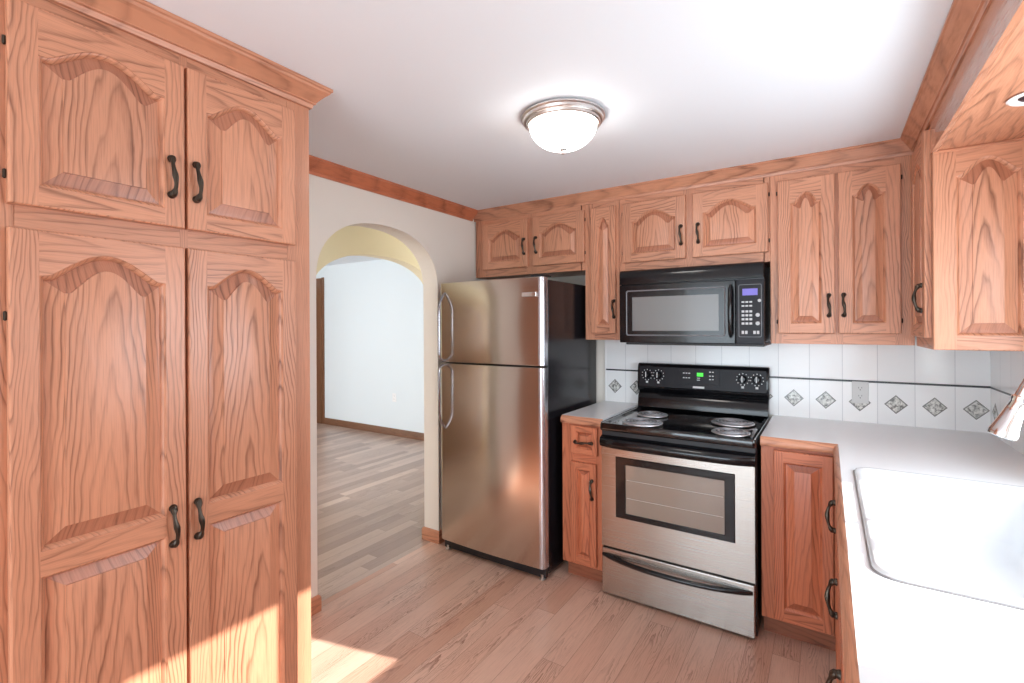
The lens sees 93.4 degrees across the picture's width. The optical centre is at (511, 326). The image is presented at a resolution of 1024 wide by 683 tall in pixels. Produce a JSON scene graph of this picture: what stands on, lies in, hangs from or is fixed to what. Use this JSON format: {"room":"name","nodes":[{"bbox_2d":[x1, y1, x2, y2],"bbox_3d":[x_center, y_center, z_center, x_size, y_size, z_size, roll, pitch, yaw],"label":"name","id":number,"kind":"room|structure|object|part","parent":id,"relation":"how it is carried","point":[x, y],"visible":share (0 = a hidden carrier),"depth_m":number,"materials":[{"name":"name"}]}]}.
{"room":"kitchen","nodes":[
{"label":"kitchen","id":0,"kind":"room"},
{"bbox_2d":[325,256,380,265],"bbox_3d":[-2.769,-0.957,4.077,4.450,0.080,5.600,0,0,33],"label":"ceiling","id":1,"kind":"structure","parent":0,"point":[348,259],"depth_m":6.60,"materials":[{"name":"white paint"}]},
{"bbox_2d":[316,226,422,283],"bbox_3d":[-1.896,0.269,3.421,0.120,2.380,5.450,0,0,33],"label":"wall","id":2,"kind":"structure","parent":0,"point":[349,240],"depth_m":4.26,"materials":[{"name":"beige paint"}]},
{"bbox_2d":[316,259,423,432],"bbox_3d":[-1.272,0.266,6.358,4.450,2.380,0.150,0,0,33],"label":"wall","id":3,"kind":"structure","parent":0,"point":[374,315],"depth_m":6.68,"materials":[{"name":"white paint"}]},
{"bbox_2d":[316,277,324,423],"bbox_3d":[-3.199,0.360,6.961,0.265,2.210,0.950,0,0,33],"label":"door","id":4,"kind":"structure","parent":3,"relation":"in","point":[320,341],"depth_m":7.31,"materials":[{"name":"brown wood"}]},
{"bbox_2d":[324,418,423,440],"bbox_3d":[-1.751,1.411,6.577,3.100,0.095,0.013,0,0,33],"label":"baseboard","id":5,"kind":"structure","parent":3,"relation":"attached to","point":[335,422],"depth_m":6.65,"materials":[{"name":"brown wood"}]},
{"bbox_2d":[392,393,395,401],"bbox_3d":[-1.576,0.947,6.464,0.072,0.114,0.008,0,0,33],"label":"wall outlet","id":6,"kind":"object","parent":3,"relation":"attached to","point":[393,394],"visible":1,"depth_m":6.46,"materials":[{"name":"white plastic"}]},
{"bbox_2d":[309,174,485,597],"bbox_3d":[-1.643,0.308,1.605,0.130,2.300,5.687,0,0,33],"label":"wall","id":7,"kind":"structure","parent":0,"point":[443,245],"depth_m":3.15,"materials":[{"name":"white paint"}]},
{"bbox_2d":[311,595,320,615],"bbox_3d":[-1.111,1.414,2.280,0.013,0.083,0.473,0,0,33],"label":"baseboard","id":8,"kind":"structure","parent":7,"relation":"attached to","point":[315,601],"depth_m":2.45,"materials":[{"name":"brown wood"}]},
{"bbox_2d":[309,155,477,220],"bbox_3d":[-0.750,-0.810,2.803,0.063,0.072,1.755,0,0,33],"label":"crown molding","id":9,"kind":"structure","parent":7,"relation":"attached to","point":[319,167],"depth_m":2.81,"materials":[{"name":"red wood"}]},
{"bbox_2d":[422,527,438,543],"bbox_3d":[-0.549,1.411,3.271,0.156,0.083,0.013,0,0,33],"label":"baseboard","id":10,"kind":"object","parent":7,"relation":"attached to","point":[428,534],"visible":1,"depth_m":3.26,"materials":[{"name":"brown wood"}]},
{"bbox_2d":[439,529,444,543],"bbox_3d":[-0.299,1.410,3.523,0.013,0.083,0.710,0,0,33],"label":"baseboard","id":11,"kind":"structure","parent":7,"relation":"attached to","point":[441,540],"depth_m":3.24,"materials":[{"name":"brown wood"}]},
{"bbox_2d":[146,0,952,209],"bbox_3d":[-0.439,-0.888,0.724,3.120,0.080,5.837,0,0,33],"label":"ceiling","id":12,"kind":"structure","parent":0,"point":[431,97],"depth_m":1.65,"materials":[{"name":"white paint"}]},
{"bbox_2d":[521,98,604,154],"bbox_3d":[0.206,-0.773,1.953,0.336,0.154,0.336,0,0,33],"label":"ceiling light","id":13,"kind":"object","parent":12,"relation":"attached to","point":[561,125],"visible":1,"depth_m":1.86,"materials":[{"name":"white glass"}]},
{"bbox_3d":[0.207,-0.767,1.953,0.268,0.100,0.268,0,0,33],"label":"lamp shade","id":14,"kind":"part","parent":13,"relation":"part of","materials":[{"name":"white glass"}]},
{"bbox_2d":[474,138,912,221],"bbox_3d":[0.768,-0.818,2.874,2.527,0.072,0.045,0,0,33],"label":"crown molding","id":15,"kind":"structure","parent":12,"relation":"attached to","point":[893,148],"depth_m":2.64,"materials":[{"name":"brown wood"}]},
{"bbox_2d":[900,0,991,151],"bbox_3d":[0.377,-0.816,0.020,0.058,0.072,5.250,0,0,33],"label":"crown molding","id":16,"kind":"structure","parent":12,"relation":"attached to","point":[964,17],"depth_m":1.49,"materials":[{"name":"brown wood"}]},
{"bbox_2d":[930,0,1023,153],"bbox_3d":[0.416,-0.753,-0.253,0.313,0.193,4.820,0,0,33],"label":"soffit","id":17,"kind":"structure","parent":12,"relation":"attached to","point":[973,109],"depth_m":1.38,"materials":[{"name":"brown wood"}]},
{"bbox_2d":[1006,92,1023,105],"bbox_3d":[1.502,-0.659,1.385,0.120,0.012,0.120,0,0,33],"label":"recessed light","id":18,"kind":"object","parent":17,"relation":"attached to","point":[1017,100],"visible":1,"depth_m":1.41,"materials":[{"name":"white"}]},
{"bbox_2d":[311,423,835,682],"bbox_3d":[-1.903,1.484,2.533,7.570,0.050,7.250,0,0,33],"label":"floor","id":19,"kind":"structure","parent":0,"point":[433,614],"depth_m":2.39,"materials":[{"name":"brown wood"}]},
{"bbox_2d":[0,0,332,682],"bbox_3d":[-1.176,0.306,1.544,0.713,2.299,0.895,0,0,33],"label":"pantry cabinet","id":20,"kind":"object","parent":19,"relation":"on","point":[155,487],"visible":1,"depth_m":1.30,"materials":[{"name":"brown wood"}]},
{"bbox_3d":[-1.036,-0.511,1.231,0.022,0.463,0.355,0,0,33],"label":"door","id":21,"kind":"part","parent":20,"relation":"part of","materials":[{"name":"brown wood"}]},
{"bbox_3d":[-1.031,0.572,1.231,0.022,1.595,0.355,0,0,33],"label":"door","id":22,"kind":"part","parent":20,"relation":"part of","materials":[{"name":"brown wood"}]},
{"bbox_3d":[-1.033,-0.508,1.229,0.013,0.346,0.239,0,0,33],"label":"raised panel","id":23,"kind":"part","parent":20,"relation":"part of","materials":[{"name":"brown wood"}]},
{"bbox_3d":[-1.030,0.171,1.229,0.013,0.687,0.239,0,0,33],"label":"raised panel","id":24,"kind":"part","parent":20,"relation":"part of","materials":[{"name":"brown wood"}]},
{"bbox_3d":[-1.027,0.942,1.229,0.013,0.709,0.239,0,0,33],"label":"raised panel","id":25,"kind":"part","parent":20,"relation":"part of","materials":[{"name":"brown wood"}]},
{"bbox_3d":[-0.935,-0.418,1.335,0.034,0.121,0.021,0,0,33],"label":"handle","id":26,"kind":"part","parent":20,"relation":"part of","materials":[{"name":"brown metal"}]},
{"bbox_3d":[-0.930,0.554,1.335,0.034,0.121,0.021,0,0,33],"label":"handle","id":27,"kind":"part","parent":20,"relation":"part of","materials":[{"name":"brown metal"}]},
{"bbox_3d":[-0.915,-0.812,1.369,0.076,0.066,0.895,0,0,33],"label":"crown moulding","id":28,"kind":"part","parent":20,"relation":"part of","materials":[{"name":"brown wood"}]},
{"bbox_3d":[-0.900,-0.418,1.388,0.034,0.121,0.021,0,0,33],"label":"handle","id":29,"kind":"part","parent":20,"relation":"part of","materials":[{"name":"brown metal"}]},
{"bbox_3d":[-0.896,0.554,1.388,0.034,0.121,0.021,0,0,33],"label":"handle","id":30,"kind":"part","parent":20,"relation":"part of","materials":[{"name":"brown metal"}]},
{"bbox_3d":[-0.844,-0.511,1.525,0.022,0.463,0.335,0,0,33],"label":"door","id":31,"kind":"part","parent":20,"relation":"part of","materials":[{"name":"brown wood"}]},
{"bbox_3d":[-0.839,0.571,1.525,0.022,1.595,0.335,0,0,33],"label":"door","id":32,"kind":"part","parent":20,"relation":"part of","materials":[{"name":"brown wood"}]},
{"bbox_3d":[-0.841,-0.509,1.524,0.013,0.346,0.219,0,0,33],"label":"raised panel","id":33,"kind":"part","parent":20,"relation":"part of","materials":[{"name":"brown wood"}]},
{"bbox_3d":[-0.838,0.170,1.524,0.013,0.687,0.219,0,0,33],"label":"raised panel","id":34,"kind":"part","parent":20,"relation":"part of","materials":[{"name":"brown wood"}]},
{"bbox_3d":[-0.834,0.941,1.524,0.013,0.709,0.219,0,0,33],"label":"raised panel","id":35,"kind":"part","parent":20,"relation":"part of","materials":[{"name":"brown wood"}]},
{"bbox_2d":[437,274,595,580],"bbox_3d":[0.041,0.576,3.214,0.776,1.748,0.818,0,0,33],"label":"refrigerator","id":36,"kind":"object","parent":19,"relation":"on","point":[517,354],"visible":1,"depth_m":2.89,"materials":[{"name":"silver metal"}]},
{"bbox_3d":[-0.449,0.001,3.087,0.017,0.448,0.072,0,0,33],"label":"handle","id":37,"kind":"part","parent":36,"relation":"part of","materials":[{"name":"silver metal"}]},
{"bbox_3d":[-0.447,0.446,3.087,0.017,0.420,0.072,0,0,33],"label":"handle","id":38,"kind":"part","parent":36,"relation":"part of","materials":[{"name":"silver metal"}]},
{"bbox_3d":[-0.134,0.805,2.946,0.775,1.142,0.060,0,0,33],"label":"fridge door","id":39,"kind":"part","parent":36,"relation":"part of","materials":[{"name":"silver metal"}]},
{"bbox_3d":[-0.138,-0.030,2.946,0.775,0.508,0.060,0,0,33],"label":"freezer door","id":40,"kind":"part","parent":36,"relation":"part of","materials":[{"name":"silver metal"}]},
{"bbox_2d":[562,422,602,581],"bbox_3d":[0.555,0.998,2.971,0.246,0.898,0.694,0,0,33],"label":"base cabinet","id":41,"kind":"object","parent":19,"relation":"on","point":[581,448],"visible":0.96,"depth_m":2.71,"materials":[{"name":"red wood"}]},
{"bbox_3d":[0.390,0.646,2.684,0.121,0.021,0.034,0,0,33],"label":"handle","id":42,"kind":"part","parent":41,"relation":"part of","materials":[{"name":"brown metal"}]},
{"bbox_3d":[0.403,1.046,2.710,0.156,0.568,0.022,0,0,33],"label":"door","id":43,"kind":"part","parent":41,"relation":"part of","materials":[{"name":"red wood"}]},
{"bbox_3d":[0.401,1.046,2.707,0.068,0.478,0.013,0,0,33],"label":"raised panel","id":44,"kind":"part","parent":41,"relation":"part of","materials":[{"name":"red wood"}]},
{"bbox_3d":[0.403,0.636,2.704,0.086,0.082,0.013,0,0,33],"label":"raised panel","id":45,"kind":"part","parent":41,"relation":"part of","materials":[{"name":"red wood"}]},
{"bbox_3d":[0.405,0.637,2.707,0.162,0.157,0.022,0,0,33],"label":"drawer","id":46,"kind":"part","parent":41,"relation":"part of","materials":[{"name":"red wood"}]},
{"bbox_3d":[0.434,0.903,2.656,0.021,0.121,0.034,0,0,33],"label":"handle","id":47,"kind":"part","parent":41,"relation":"part of","materials":[{"name":"brown metal"}]},
{"bbox_2d":[560,400,637,426],"bbox_3d":[0.564,0.528,2.986,0.252,0.042,0.654,0,0,33],"label":"countertop","id":48,"kind":"structure","parent":41,"relation":"on","point":[591,415],"depth_m":2.86,"materials":[{"name":"white laminate"}]},
{"bbox_3d":[0.390,0.529,2.719,0.252,0.042,0.018,0,0,33],"label":"edge trim","id":49,"kind":"part","parent":48,"relation":"part of","materials":[{"name":"brown wood"}]},
{"bbox_2d":[599,363,769,638],"bbox_3d":[0.965,0.833,2.667,0.758,1.201,0.722,0,0,33],"label":"range","id":50,"kind":"object","parent":19,"relation":"on","point":[681,467],"visible":1,"depth_m":2.43,"materials":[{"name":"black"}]},
{"bbox_3d":[0.708,0.519,2.621,0.216,0.012,0.216,0,0,33],"label":"burner","id":51,"kind":"part","parent":50,"relation":"part of","materials":[{"name":"silver metal"}]},
{"bbox_3d":[0.859,0.305,3.084,0.046,0.046,0.031,0,-5,33],"label":"knob","id":52,"kind":"part","parent":50,"relation":"part of","materials":[{"name":"black"}]},
{"bbox_3d":[0.828,0.519,2.849,0.176,0.012,0.176,0,0,33],"label":"burner","id":53,"kind":"part","parent":50,"relation":"part of","materials":[{"name":"silver metal"}]},
{"bbox_3d":[0.919,0.304,3.045,0.046,0.046,0.031,0,-5,33],"label":"knob","id":54,"kind":"part","parent":50,"relation":"part of","materials":[{"name":"black plastic"}]},
{"bbox_3d":[0.790,0.610,2.401,0.754,0.060,0.084,0,0,33],"label":"handle","id":55,"kind":"part","parent":50,"relation":"part of","materials":[{"name":"black metal"}]},
{"bbox_3d":[0.786,1.232,2.395,0.734,0.035,0.068,0,0,33],"label":"handle","id":56,"kind":"part","parent":50,"relation":"part of","materials":[{"name":"black"}]},
{"bbox_3d":[0.807,0.910,2.425,0.746,0.533,0.035,0,0,33],"label":"oven door","id":57,"kind":"part","parent":50,"relation":"part of","materials":[{"name":"silver metal"}]},
{"bbox_3d":[0.809,1.310,2.425,0.746,0.244,0.035,0,0,33],"label":"drawer","id":58,"kind":"part","parent":50,"relation":"part of","materials":[{"name":"silver metal"}]},
{"bbox_2d":[600,406,769,447],"bbox_3d":[0.968,0.534,2.674,0.758,0.044,0.652,0,0,33],"label":"cooktop","id":59,"kind":"object","parent":50,"relation":"in","point":[680,424],"depth_m":2.55,"materials":[{"name":"black metal"}]},
{"bbox_3d":[1.132,0.303,2.923,0.236,0.096,0.002,0,-5,33],"label":"clock panel","id":60,"kind":"part","parent":50,"relation":"part of","materials":[{"name":"black plastic"}]},
{"bbox_3d":[1.071,0.518,2.365,0.176,0.012,0.176,0,0,33],"label":"burner","id":61,"kind":"part","parent":50,"relation":"part of","materials":[{"name":"silver metal"}]},
{"bbox_3d":[1.188,0.517,2.599,0.216,0.012,0.216,0,0,33],"label":"burner","id":62,"kind":"part","parent":50,"relation":"part of","materials":[{"name":"silver metal"}]},
{"bbox_3d":[1.326,0.302,2.779,0.046,0.046,0.031,0,-5,33],"label":"knob","id":63,"kind":"part","parent":50,"relation":"part of","materials":[{"name":"black"}]},
{"bbox_3d":[1.388,0.302,2.738,0.046,0.046,0.031,0,-5,33],"label":"knob","id":64,"kind":"part","parent":50,"relation":"part of","materials":[{"name":"black"}]},
{"bbox_2d":[761,445,835,650],"bbox_3d":[1.449,0.994,2.418,0.295,0.898,0.642,0,0,33],"label":"base cabinet","id":65,"kind":"object","parent":19,"relation":"on","point":[798,545],"visible":0.87,"depth_m":2.16,"materials":[{"name":"red wood"}]},
{"bbox_3d":[1.293,0.945,2.145,0.133,0.652,0.013,0,0,33],"label":"raised panel","id":66,"kind":"part","parent":65,"relation":"part of","materials":[{"name":"red wood"}]},
{"bbox_2d":[824,500,843,682],"bbox_3d":[0.625,0.998,0.367,0.660,0.898,3.692,0,0,33],"label":"base cabinet","id":67,"kind":"object","parent":19,"relation":"on","point":[837,673],"visible":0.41,"depth_m":1.44,"materials":[{"name":"red wood"}]},
{"bbox_3d":[1.143,0.680,1.734,0.034,0.121,0.021,0,0,33],"label":"handle","id":68,"kind":"part","parent":67,"relation":"part of","materials":[{"name":"brown metal"}]},
{"bbox_3d":[0.955,0.810,1.445,0.034,0.121,0.021,0,0,33],"label":"handle","id":69,"kind":"part","parent":67,"relation":"part of","materials":[{"name":"brown metal"}]},
{"bbox_3d":[0.706,0.812,1.064,0.034,0.121,0.021,0,0,33],"label":"handle","id":70,"kind":"part","parent":67,"relation":"part of","materials":[{"name":"brown metal"}]},
{"bbox_3d":[1.260,0.945,1.867,0.013,0.652,0.314,0,0,33],"label":"raised panel","id":71,"kind":"part","parent":67,"relation":"part of","materials":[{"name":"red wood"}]},
{"bbox_3d":[1.263,0.947,1.865,0.022,0.769,0.420,0,0,33],"label":"door","id":72,"kind":"part","parent":67,"relation":"part of","materials":[{"name":"red wood"}]},
{"bbox_3d":[1.036,0.637,1.520,0.022,0.147,0.365,0,0,33],"label":"drawer","id":73,"kind":"part","parent":67,"relation":"part of","materials":[{"name":"red wood"}]},
{"bbox_3d":[1.038,1.039,1.520,0.022,0.587,0.365,0,0,33],"label":"door","id":74,"kind":"part","parent":67,"relation":"part of","materials":[{"name":"red wood"}]},
{"bbox_3d":[1.035,1.037,1.522,0.013,0.470,0.259,0,0,33],"label":"raised panel","id":75,"kind":"part","parent":67,"relation":"part of","materials":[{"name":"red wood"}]},
{"bbox_3d":[0.817,0.638,1.185,0.022,0.147,0.415,0,0,33],"label":"drawer","id":76,"kind":"part","parent":67,"relation":"part of","materials":[{"name":"red wood"}]},
{"bbox_3d":[0.819,1.040,1.185,0.022,0.587,0.415,0,0,33],"label":"door","id":77,"kind":"part","parent":67,"relation":"part of","materials":[{"name":"red wood"}]},
{"bbox_3d":[0.816,1.038,1.187,0.013,0.470,0.309,0,0,33],"label":"raised panel","id":78,"kind":"part","parent":67,"relation":"part of","materials":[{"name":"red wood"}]},
{"bbox_3d":[0.574,0.950,0.811,0.022,0.769,0.420,0,0,33],"label":"door","id":79,"kind":"part","parent":67,"relation":"part of","materials":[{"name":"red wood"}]},
{"bbox_2d":[760,415,1023,682],"bbox_3d":[0.692,0.528,0.704,0.908,0.042,4.333,0,0,33],"label":"countertop","id":80,"kind":"structure","parent":67,"relation":"on","point":[892,631],"depth_m":0.91,"materials":[{"name":"white laminate"}]},
{"bbox_3d":[1.272,0.525,2.148,0.298,0.042,0.018,0,0,33],"label":"edge trim","id":81,"kind":"part","parent":80,"relation":"part of","materials":[{"name":"brown wood"}]},
{"bbox_3d":[0.382,0.529,0.530,0.018,0.042,3.702,0,0,33],"label":"edge trim","id":82,"kind":"part","parent":80,"relation":"part of","materials":[{"name":"brown wood"}]},
{"bbox_2d":[853,467,1023,609],"bbox_3d":[1.199,0.596,1.207,0.537,0.207,0.894,0,0,33],"label":"sink","id":83,"kind":"object","parent":80,"relation":"in","point":[955,536],"visible":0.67,"depth_m":1.49,"materials":[{"name":"white ceramic"}]},
{"bbox_2d":[986,378,1023,441],"bbox_3d":[1.318,0.278,1.168,0.263,0.429,0.136,0,0,33],"label":"faucet","id":84,"kind":"object","parent":80,"relation":"on","point":[1007,425],"visible":1,"depth_m":1.17,"materials":[{"name":"silver metal"}]},
{"bbox_2d":[547,267,772,418],"bbox_3d":[1.123,0.295,3.104,3.120,2.300,0.150,0,0,33],"label":"wall","id":85,"kind":"structure","parent":0,"point":[580,280],"depth_m":3.36,"materials":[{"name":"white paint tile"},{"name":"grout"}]},
{"bbox_2d":[476,205,585,279],"bbox_3d":[0.167,-0.605,3.431,0.884,0.484,0.341,0,0,33],"label":"upper cabinet","id":86,"kind":"object","parent":85,"relation":"attached to","point":[552,242],"visible":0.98,"depth_m":3.31,"materials":[{"name":"brown wood"}]},
{"bbox_3d":[-0.054,-0.575,3.421,0.257,0.209,0.013,0,0,33],"label":"raised panel","id":87,"kind":"part","parent":86,"relation":"part of","materials":[{"name":"brown wood"}]},
{"bbox_3d":[-0.052,-0.579,3.424,0.383,0.332,0.022,0,0,33],"label":"door","id":88,"kind":"part","parent":86,"relation":"part of","materials":[{"name":"brown wood"}]},
{"bbox_3d":[0.073,-0.554,3.309,0.021,0.121,0.034,0,0,33],"label":"handle","id":89,"kind":"part","parent":86,"relation":"part of","materials":[{"name":"brown metal"}]},
{"bbox_3d":[0.153,-0.555,3.257,0.021,0.121,0.034,0,0,33],"label":"handle","id":90,"kind":"part","parent":86,"relation":"part of","materials":[{"name":"brown metal"}]},
{"bbox_3d":[0.303,-0.580,3.192,0.381,0.332,0.022,0,0,33],"label":"door","id":91,"kind":"part","parent":86,"relation":"part of","materials":[{"name":"brown wood"}]},
{"bbox_3d":[0.301,-0.577,3.189,0.255,0.209,0.013,0,0,33],"label":"raised panel","id":92,"kind":"part","parent":86,"relation":"part of","materials":[{"name":"brown wood"}]},
{"bbox_2d":[585,200,621,339],"bbox_3d":[0.629,-0.384,3.130,0.228,0.930,0.341,0,0,33],"label":"upper cabinet","id":93,"kind":"object","parent":85,"relation":"attached to","point":[602,233],"visible":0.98,"depth_m":3.01,"materials":[{"name":"brown wood"}]},
{"bbox_3d":[0.571,-0.354,3.017,0.163,0.787,0.022,0,0,33],"label":"door","id":94,"kind":"part","parent":93,"relation":"part of","materials":[{"name":"brown wood"}]},
{"bbox_3d":[0.569,-0.346,3.014,0.067,0.655,0.013,0,0,33],"label":"raised panel","id":95,"kind":"part","parent":93,"relation":"part of","materials":[{"name":"brown wood"}]},
{"bbox_3d":[0.617,-0.110,2.955,0.021,0.121,0.034,0,0,33],"label":"handle","id":96,"kind":"part","parent":93,"relation":"part of","materials":[{"name":"brown metal"}]},
{"bbox_2d":[619,177,769,270],"bbox_3d":[1.067,-0.596,2.842,0.820,0.511,0.341,0,0,33],"label":"upper cabinet","id":97,"kind":"object","parent":85,"relation":"attached to","point":[728,223],"visible":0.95,"depth_m":2.70,"materials":[{"name":"brown wood"}]},
{"bbox_3d":[0.830,-0.565,2.843,0.246,0.236,0.013,0,0,33],"label":"raised panel","id":98,"kind":"part","parent":97,"relation":"part of","materials":[{"name":"brown wood"}]},
{"bbox_3d":[0.832,-0.569,2.846,0.372,0.360,0.022,0,0,33],"label":"door","id":99,"kind":"part","parent":97,"relation":"part of","materials":[{"name":"brown wood"}]},
{"bbox_3d":[0.952,-0.523,2.734,0.021,0.121,0.034,0,0,33],"label":"handle","id":100,"kind":"part","parent":97,"relation":"part of","materials":[{"name":"brown metal"}]},
{"bbox_2d":[619,261,771,346],"bbox_3d":[1.046,-0.115,2.784,0.759,0.435,0.443,0,0,33],"label":"microwave","id":101,"kind":"object","parent":97,"relation":"attached to","point":[721,304],"visible":0.99,"depth_m":2.61,"materials":[{"name":"black metal"}]},
{"bbox_3d":[0.905,-0.076,2.690,0.626,0.334,0.034,0,0,33],"label":"door","id":102,"kind":"part","parent":101,"relation":"part of","materials":[{"name":"black glass"}]},
{"bbox_2d":[619,261,764,284],"bbox_3d":[0.962,-0.290,2.656,0.759,0.084,0.040,0,0,33],"label":"vent hood","id":103,"kind":"object","parent":101,"relation":"attached to","point":[750,271],"depth_m":2.61,"materials":[{"name":"black metal"}]},
{"bbox_3d":[1.129,-0.082,2.496,0.022,0.280,0.052,0,0,33],"label":"handle","id":104,"kind":"part","parent":101,"relation":"part of","materials":[{"name":"black plastic"}]},
{"bbox_3d":[1.224,-0.078,2.482,0.130,0.334,0.034,0,0,33],"label":"control panel","id":105,"kind":"part","parent":101,"relation":"part of","materials":[{"name":"black plastic"}]},
{"bbox_3d":[1.030,-0.524,2.683,0.021,0.121,0.034,0,0,33],"label":"handle","id":106,"kind":"part","parent":97,"relation":"part of","materials":[{"name":"brown metal"}]},
{"bbox_3d":[1.176,-0.567,2.617,0.251,0.236,0.013,0,0,33],"label":"raised panel","id":107,"kind":"part","parent":97,"relation":"part of","materials":[{"name":"brown wood"}]},
{"bbox_3d":[1.178,-0.571,2.620,0.377,0.360,0.022,0,0,33],"label":"door","id":108,"kind":"part","parent":97,"relation":"part of","materials":[{"name":"brown wood"}]},
{"bbox_2d":[605,336,990,432],"bbox_3d":[1.445,0.273,2.795,1.922,0.460,0.014,0,0,33],"label":"backsplash","id":109,"kind":"structure","parent":85,"relation":"attached to","point":[910,385],"depth_m":2.56,"materials":[{"name":"tile"}]},
{"bbox_2d":[852,381,868,403],"bbox_3d":[1.829,0.344,2.535,0.072,0.114,0.008,0,0,33],"label":"wall outlet","id":110,"kind":"object","parent":109,"relation":"attached to","point":[860,390],"visible":1,"depth_m":2.53,"materials":[{"name":"grey plastic"}]},
{"bbox_2d":[856,394,863,398],"bbox_3d":[1.827,0.365,2.533,0.034,0.029,0.002,0,0,33],"label":"receptacle","id":111,"kind":"object","parent":110,"relation":"attached to","point":[858,396],"depth_m":2.53,"materials":[{"name":"grey plastic"}]},
{"bbox_2d":[856,386,863,390],"bbox_3d":[1.827,0.323,2.533,0.034,0.029,0.002,0,0,33],"label":"receptacle","id":112,"kind":"object","parent":110,"relation":"attached to","point":[858,388],"depth_m":2.53,"materials":[{"name":"grey plastic"}]},
{"bbox_2d":[770,155,914,344],"bbox_3d":[1.656,-0.384,2.458,0.582,0.939,0.341,0,0,33],"label":"upper cabinet","id":113,"kind":"object","parent":85,"relation":"attached to","point":[840,236],"visible":1,"depth_m":2.33,"materials":[{"name":"brown wood"}]},
{"bbox_3d":[1.474,-0.348,2.423,0.118,0.647,0.013,0,0,33],"label":"raised panel","id":114,"kind":"part","parent":113,"relation":"part of","materials":[{"name":"brown wood"}]},
{"bbox_3d":[1.475,-0.358,2.426,0.246,0.782,0.022,0,0,33],"label":"door","id":115,"kind":"part","parent":113,"relation":"part of","materials":[{"name":"brown wood"}]},
{"bbox_3d":[1.543,-0.105,2.350,0.021,0.121,0.034,0,0,33],"label":"handle","id":116,"kind":"part","parent":113,"relation":"part of","materials":[{"name":"brown metal"}]},
{"bbox_3d":[1.593,-0.105,2.317,0.021,0.121,0.034,0,0,33],"label":"handle","id":117,"kind":"part","parent":113,"relation":"part of","materials":[{"name":"brown metal"}]},
{"bbox_3d":[1.688,-0.349,2.283,0.111,0.647,0.013,0,0,33],"label":"raised panel","id":118,"kind":"part","parent":113,"relation":"part of","materials":[{"name":"brown wood"}]},
{"bbox_3d":[1.689,-0.359,2.286,0.239,0.782,0.022,0,0,33],"label":"door","id":119,"kind":"part","parent":113,"relation":"part of","materials":[{"name":"brown wood"}]},
{"bbox_3d":[0.797,0.296,-0.080,0.120,2.300,5.537,0,0,33],"label":"wall","id":120,"kind":"structure","parent":0,"visible":0},
{"bbox_2d":[911,127,1023,350],"bbox_3d":[1.820,-0.349,1.937,0.367,0.870,0.420,0,0,33],"label":"upper cabinet","id":121,"kind":"object","parent":120,"relation":"attached to","point":[967,202],"visible":1,"depth_m":1.79,"materials":[{"name":"brown wood"}]},
{"bbox_3d":[1.614,-0.115,1.925,0.034,0.121,0.021,0,0,33],"label":"handle","id":122,"kind":"part","parent":121,"relation":"part of","materials":[{"name":"brown metal"}]},
{"bbox_3d":[1.703,-0.346,2.018,0.013,0.660,0.217,0,0,33],"label":"raised panel","id":123,"kind":"part","parent":121,"relation":"part of","materials":[{"name":"brown wood"}]},
{"bbox_3d":[1.706,-0.360,2.016,0.022,0.805,0.343,0,0,33],"label":"door","id":124,"kind":"part","parent":121,"relation":"part of","materials":[{"name":"brown wood"}]},
{"bbox_3d":[1.727,-0.348,2.011,0.019,0.870,0.398,0,0,33],"label":"frame","id":125,"kind":"part","parent":121,"relation":"part of","materials":[{"name":"brown wood"}]},
{"bbox_3d":[1.734,-0.295,1.758,0.159,0.638,0.013,0,0,33],"label":"raised panel","id":126,"kind":"part","parent":121,"relation":"part of","materials":[{"name":"brown wood"}]},
{"bbox_2d":[990,351,1023,454],"bbox_3d":[2.069,0.294,1.989,0.014,0.412,0.660,0,0,33],"label":"backsplash","id":127,"kind":"structure","parent":120,"relation":"attached to","point":[1007,367],"depth_m":2.08,"materials":[{"name":"tile"}]}
]}

